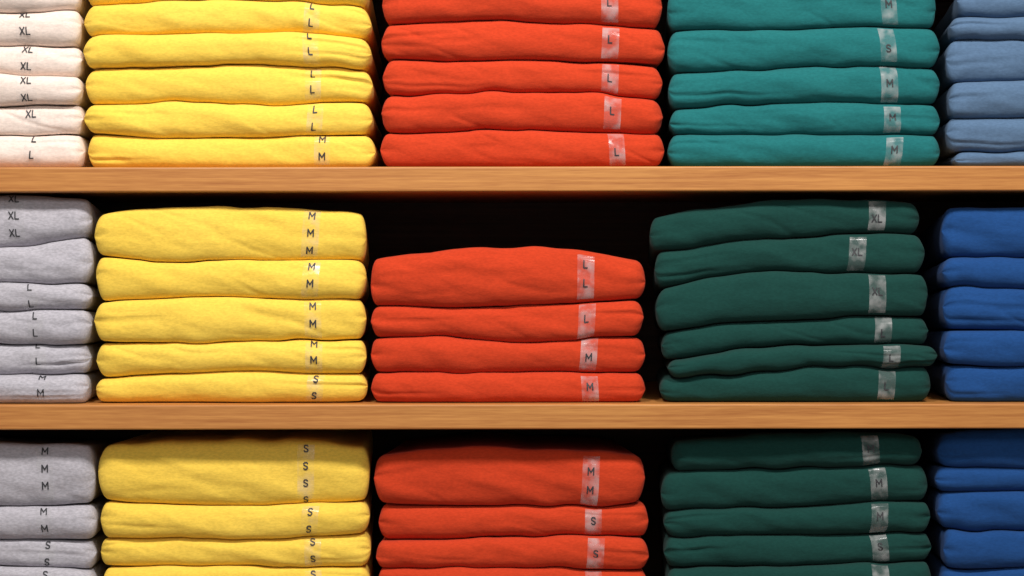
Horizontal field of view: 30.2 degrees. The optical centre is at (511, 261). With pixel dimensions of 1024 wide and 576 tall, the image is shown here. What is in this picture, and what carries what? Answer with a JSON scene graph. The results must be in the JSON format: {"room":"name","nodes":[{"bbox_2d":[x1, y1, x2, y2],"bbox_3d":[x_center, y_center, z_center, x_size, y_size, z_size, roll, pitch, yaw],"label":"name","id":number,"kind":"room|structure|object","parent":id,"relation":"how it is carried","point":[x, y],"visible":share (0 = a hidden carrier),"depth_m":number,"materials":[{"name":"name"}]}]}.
{"room":"clothing store","nodes":[
{"label":"clothing store","id":0,"kind":"room"},
{"bbox_2d":[0,2,1023,575],"bbox_3d":[0.000,-0.074,2.281,5.000,2.800,0.070,0,0,0],"label":"wall","id":1,"kind":"structure","parent":0,"point":[622,230],"depth_m":2.25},
{"bbox_2d":[0,381,1023,429],"bbox_3d":[0.000,0.154,2.065,1.460,0.025,0.358,0,0,0],"label":"wooden shelf","id":2,"kind":"object","parent":1,"relation":"attached to","point":[652,411],"visible":0.62,"depth_m":1.89,"materials":[{"name":"brown wood"}]},
{"bbox_2d":[0,166,1023,202],"bbox_3d":[0.000,-0.082,2.065,1.460,0.025,0.358,0,0,0],"label":"wooden shelf","id":3,"kind":"object","parent":1,"relation":"attached to","point":[577,184],"visible":1,"depth_m":1.89,"materials":[{"name":"brown wood"}]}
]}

